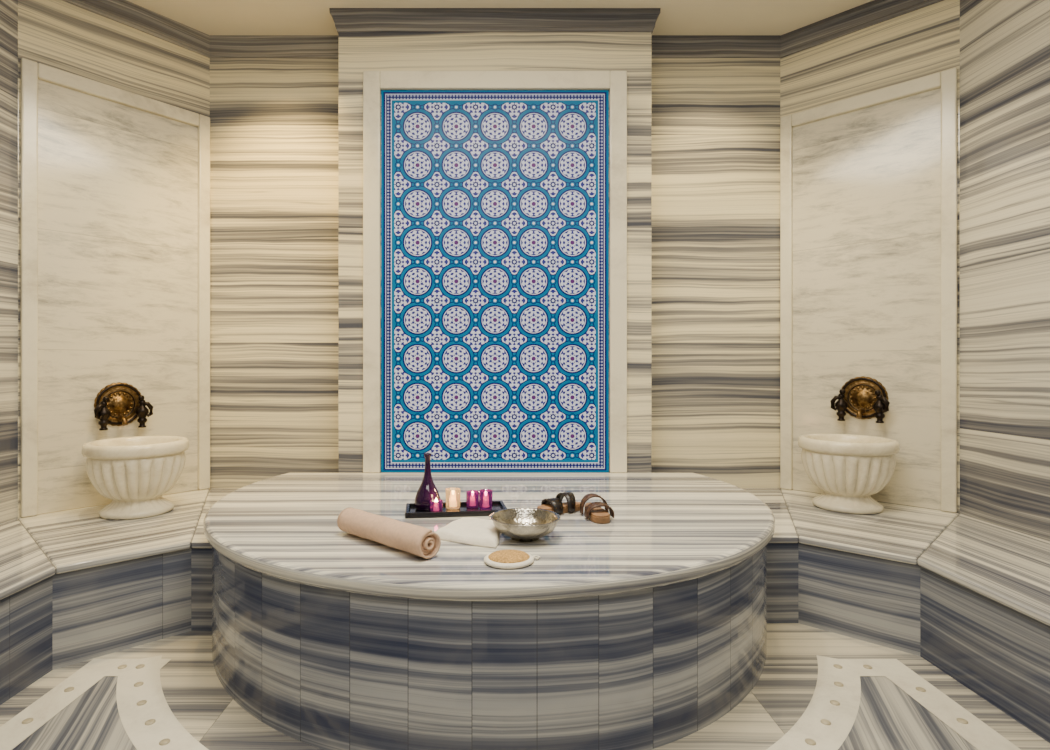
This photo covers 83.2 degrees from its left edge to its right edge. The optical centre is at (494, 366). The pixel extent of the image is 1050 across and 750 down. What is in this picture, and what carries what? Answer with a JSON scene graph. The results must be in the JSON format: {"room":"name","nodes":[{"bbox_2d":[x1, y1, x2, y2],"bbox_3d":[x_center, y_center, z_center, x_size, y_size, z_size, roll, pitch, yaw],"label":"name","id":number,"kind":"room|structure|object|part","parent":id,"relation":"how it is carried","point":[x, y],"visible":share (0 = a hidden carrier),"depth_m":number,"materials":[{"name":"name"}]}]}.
{"room":"spa","nodes":[
{"label":"spa","id":0,"kind":"room"},
{"bbox_2d":[0,0,17,523],"bbox_3d":[-3.260,-0.593,1.360,0.150,4.225,5.120,0,0,0],"label":"wall","id":1,"kind":"structure","parent":0,"point":[8,8],"depth_m":3.84,"materials":[{"name":"stone"}]},
{"bbox_2d":[18,0,209,518],"bbox_3d":[-2.822,-0.593,4.448,0.150,4.225,1.256,0,0,40],"label":"wall","id":2,"kind":"structure","parent":0,"point":[63,35],"depth_m":4.26,"materials":[{"name":"stone"}]},
{"bbox_2d":[21,58,209,516],"bbox_3d":[-2.748,-0.526,4.386,0.045,3.048,1.232,0,0,40],"label":"trim","id":3,"kind":"structure","parent":2,"relation":"attached to","point":[31,71],"depth_m":3.97,"materials":[{"name":"white stone"}]},
{"bbox_2d":[38,79,197,513],"bbox_3d":[-2.762,-0.476,4.397,0.008,2.948,1.056,0,0,40],"label":"panel","id":4,"kind":"object","parent":2,"relation":"attached to","point":[118,183],"depth_m":4.30,"materials":[{"name":"white stone"}]},
{"bbox_2d":[94,382,152,429],"bbox_3d":[-2.728,0.281,4.320,0.142,0.338,0.387,0,0,40],"label":"faucet","id":5,"kind":"object","parent":2,"relation":"attached to","point":[116,404],"visible":1,"depth_m":4.35,"materials":[{"name":"brown metal"}]},
{"bbox_2d":[94,396,110,429],"bbox_3d":[-2.819,0.329,4.218,0.135,0.242,0.112,0,0,40],"label":"tap","id":6,"kind":"object","parent":5,"relation":"on","point":[102,405],"depth_m":4.20,"materials":[{"name":"brown metal"}]},
{"bbox_3d":[-2.728,0.391,4.320,0.142,0.072,0.040,0,0,40],"label":"spout","id":7,"kind":"part","parent":5,"relation":"part of","materials":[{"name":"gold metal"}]},
{"bbox_2d":[135,395,152,427],"bbox_3d":[-2.642,0.329,4.427,0.134,0.242,0.112,0,0,40],"label":"tap","id":8,"kind":"object","parent":5,"relation":"on","point":[141,411],"depth_m":4.39,"materials":[{"name":"brown metal"}]},
{"bbox_2d":[64,0,337,57],"bbox_3d":[-2.197,-2.630,1.840,2.006,0.150,6.080,0,0,0],"label":"crown molding","id":9,"kind":"structure","parent":2,"relation":"attached to","point":[125,12],"depth_m":4.81,"materials":[{"name":"grey stone"}]},
{"bbox_2d":[210,58,779,487],"bbox_3d":[0.000,-0.593,4.955,4.720,4.225,0.150,0,0,0],"label":"wall","id":10,"kind":"structure","parent":0,"point":[715,122],"depth_m":4.88,"materials":[{"name":"stone"}]},
{"bbox_2d":[338,32,650,472],"bbox_3d":[0.000,-0.593,4.689,2.387,4.225,0.379,0,0,0],"label":"wall surround","id":11,"kind":"object","parent":10,"relation":"attached to","point":[358,52],"visible":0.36,"depth_m":4.50,"materials":[{"name":"stone"}]},
{"bbox_2d":[363,71,626,472],"bbox_3d":[0.000,-0.721,4.480,2.000,3.043,0.040,0,0,0],"label":"frame","id":12,"kind":"object","parent":11,"relation":"attached to","point":[374,82],"visible":1,"depth_m":4.46,"materials":[{"name":"white stone"}]},
{"bbox_2d":[381,90,608,471],"bbox_3d":[0.000,-0.652,4.494,1.732,2.906,0.011,0,0,0],"label":"tile panel","id":13,"kind":"object","parent":11,"relation":"attached to","point":[495,203],"visible":1,"depth_m":4.49,"materials":[{"name":"blue tile"}]},
{"bbox_2d":[329,8,660,34],"bbox_3d":[0.000,-2.630,4.663,2.496,0.150,0.434,0,0,0],"label":"crown molding","id":14,"kind":"object","parent":11,"relation":"attached to","point":[345,19],"depth_m":4.47,"materials":[{"name":"grey stone"}]},
{"bbox_2d":[127,0,872,34],"bbox_3d":[0.000,-2.755,1.850,7.000,0.100,6.500,0,0,0],"label":"ceiling","id":15,"kind":"structure","parent":0,"point":[210,17],"depth_m":4.50,"materials":[{"name":"paint"}]},
{"bbox_2d":[0,623,1049,749],"bbox_3d":[0.000,1.570,1.850,7.000,0.100,6.500,0,0,0],"label":"floor","id":16,"kind":"structure","parent":0,"point":[192,689],"depth_m":2.71,"materials":[{"name":"stone"}]},
{"bbox_2d":[0,488,238,704],"bbox_3d":[-2.197,1.260,1.840,2.004,0.520,6.078,0,0,0],"label":"bench","id":17,"kind":"object","parent":16,"relation":"on","point":[77,585],"visible":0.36,"depth_m":3.20,"materials":[{"name":"grey stone"}]},
{"bbox_2d":[82,436,188,519],"bbox_3d":[-2.460,0.752,4.060,0.629,0.494,0.629,0,0,0],"label":"basin","id":18,"kind":"object","parent":17,"relation":"on","point":[134,472],"visible":1,"depth_m":3.88,"materials":[{"name":"white stone"}]},
{"bbox_2d":[203,473,774,749],"bbox_3d":[-0.030,1.161,3.333,3.353,0.719,2.330,0,0,0],"label":"platform","id":19,"kind":"object","parent":16,"relation":"on","point":[643,628],"visible":1,"depth_m":2.38,"materials":[{"name":"grey stone"}]},
{"bbox_2d":[337,507,440,558],"bbox_3d":[-0.492,0.737,2.653,0.601,0.118,0.120,0,0,42],"label":"rolled towel","id":20,"kind":"object","parent":19,"relation":"on","point":[417,540],"visible":1,"depth_m":2.56,"materials":[{"name":"beige fabric"}]},
{"bbox_2d":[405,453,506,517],"bbox_3d":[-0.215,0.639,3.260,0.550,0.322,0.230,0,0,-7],"label":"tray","id":21,"kind":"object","parent":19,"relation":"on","point":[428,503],"visible":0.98,"depth_m":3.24,"materials":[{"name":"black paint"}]},
{"bbox_2d":[414,453,439,510],"bbox_3d":[-0.373,0.632,3.271,0.146,0.307,0.146,0,0,-7],"label":"bottle","id":22,"kind":"object","parent":21,"relation":"on","point":[427,492],"depth_m":3.23,"materials":[{"name":"purple glass"}]},
{"bbox_3d":[-0.319,0.754,3.197,0.072,0.062,0.072,0,0,-7],"label":"votive glass","id":23,"kind":"part","parent":21,"relation":"part of","materials":[{"name":"purple glass"}]},
{"bbox_3d":[-0.234,0.733,3.288,0.084,0.105,0.084,0,0,-7],"label":"votive glass","id":24,"kind":"part","parent":21,"relation":"part of","materials":[{"name":"beige glass"}]},
{"bbox_3d":[-0.126,0.741,3.306,0.072,0.088,0.072,0,0,-7],"label":"votive glass","id":25,"kind":"part","parent":21,"relation":"part of","materials":[{"name":"glass"}]},
{"bbox_3d":[-0.051,0.735,3.275,0.076,0.100,0.076,0,0,-7],"label":"votive glass","id":26,"kind":"part","parent":21,"relation":"part of","materials":[{"name":"purple glass"}]},
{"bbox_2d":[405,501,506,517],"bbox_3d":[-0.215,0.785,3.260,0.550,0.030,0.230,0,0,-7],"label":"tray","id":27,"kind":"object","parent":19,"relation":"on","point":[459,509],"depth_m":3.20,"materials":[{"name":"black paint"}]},
{"bbox_2d":[434,517,499,547],"bbox_3d":[-0.085,0.776,2.832,0.337,0.046,0.364,0,0,22],"label":"folded washcloth","id":28,"kind":"object","parent":19,"relation":"on","point":[465,530],"visible":0.91,"depth_m":2.73,"materials":[{"name":"beige fabric"}]},
{"bbox_2d":[484,550,539,568],"bbox_3d":[0.058,0.784,2.424,0.199,0.033,0.200,0,0,29],"label":"pad","id":29,"kind":"object","parent":19,"relation":"on","point":[501,559],"visible":1,"depth_m":2.38,"materials":[{"name":"beige fabric"}]},
{"bbox_2d":[490,508,560,541],"bbox_3d":[0.141,0.750,2.764,0.332,0.101,0.332,0,0,0],"label":"metal bowl","id":30,"kind":"object","parent":19,"relation":"on","point":[519,524],"visible":1,"depth_m":2.81,"materials":[{"name":"silver metal"}]},
{"bbox_2d":[537,492,579,513],"bbox_3d":[0.363,0.748,3.264,0.292,0.104,0.140,0,0,-28],"label":"sandal","id":31,"kind":"object","parent":19,"relation":"on","point":[556,505],"visible":0.84,"depth_m":3.23,"materials":[{"name":"black leather"}]},
{"bbox_2d":[580,493,613,523],"bbox_3d":[0.540,0.745,3.160,0.149,0.110,0.310,0,0,-8],"label":"sandal","id":32,"kind":"object","parent":19,"relation":"on","point":[593,511],"visible":1,"depth_m":3.09,"materials":[{"name":"brown wood"}]},
{"bbox_2d":[0,655,1020,749],"bbox_3d":[0.000,1.514,1.556,4.170,0.010,3.101,0,0,0],"label":"inlay","id":33,"kind":"object","parent":16,"relation":"on","point":[886,717],"visible":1,"depth_m":2.57,"materials":[{"name":"stone"}]},
{"bbox_2d":[741,488,1049,742],"bbox_3d":[2.202,1.260,1.840,2.014,0.520,6.078,0,0,0],"label":"bench","id":34,"kind":"object","parent":16,"relation":"on","point":[968,596],"visible":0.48,"depth_m":3.18,"materials":[{"name":"grey stone"}]},
{"bbox_2d":[798,434,899,513],"bbox_3d":[2.505,0.752,4.200,0.619,0.494,0.619,0,0,0],"label":"basin","id":35,"kind":"object","parent":34,"relation":"on","point":[849,468],"visible":1,"depth_m":4.02,"materials":[{"name":"white stone"}]},
{"bbox_2d":[780,0,959,513],"bbox_3d":[2.828,-0.593,4.518,1.174,4.225,0.150,0,0,45],"label":"wall","id":36,"kind":"structure","parent":0,"point":[925,41],"depth_m":4.38,"materials":[{"name":"stone"}]},
{"bbox_2d":[651,0,943,57],"bbox_3d":[2.953,-2.630,2.083,1.664,0.150,6.406,0,0,-18],"label":"crown molding","id":37,"kind":"structure","parent":36,"relation":"attached to","point":[874,12],"depth_m":4.81,"materials":[{"name":"grey stone"}]},
{"bbox_2d":[830,376,889,422],"bbox_3d":[2.728,0.238,4.399,0.142,0.338,0.387,0,0,-45],"label":"faucet","id":38,"kind":"object","parent":36,"relation":"attached to","point":[862,397],"visible":1,"depth_m":4.43,"materials":[{"name":"brown metal"}]},
{"bbox_2d":[830,389,847,420],"bbox_3d":[2.633,0.286,4.499,0.112,0.242,0.135,0,0,45],"label":"tap","id":39,"kind":"object","parent":38,"relation":"on","point":[841,405],"depth_m":4.46,"materials":[{"name":"brown metal"}]},
{"bbox_3d":[2.728,0.348,4.399,0.040,0.072,0.142,0,0,45],"label":"spout","id":40,"kind":"part","parent":38,"relation":"part of","materials":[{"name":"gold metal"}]},
{"bbox_2d":[873,390,889,422],"bbox_3d":[2.827,0.286,4.305,0.134,0.242,0.112,0,0,-45],"label":"tap","id":41,"kind":"object","parent":38,"relation":"on","point":[881,403],"depth_m":4.28,"materials":[{"name":"brown metal"}]},
{"bbox_2d":[793,88,940,509],"bbox_3d":[2.772,-0.476,4.462,0.974,2.948,0.008,0,0,45],"label":"panel","id":42,"kind":"object","parent":36,"relation":"attached to","point":[867,181],"depth_m":4.40,"materials":[{"name":"white stone"}]},
{"bbox_2d":[780,68,956,512],"bbox_3d":[2.759,-0.526,4.449,1.150,3.048,0.045,0,0,45],"label":"trim","id":43,"kind":"structure","parent":36,"relation":"attached to","point":[947,79],"depth_m":4.13,"materials":[{"name":"white stone"}]},
{"bbox_2d":[960,0,1049,540],"bbox_3d":[3.275,-0.593,1.425,0.150,4.225,5.250,0,0,0],"label":"wall","id":44,"kind":"structure","parent":0,"point":[1005,44],"depth_m":3.69,"materials":[{"name":"stone"}]}
]}

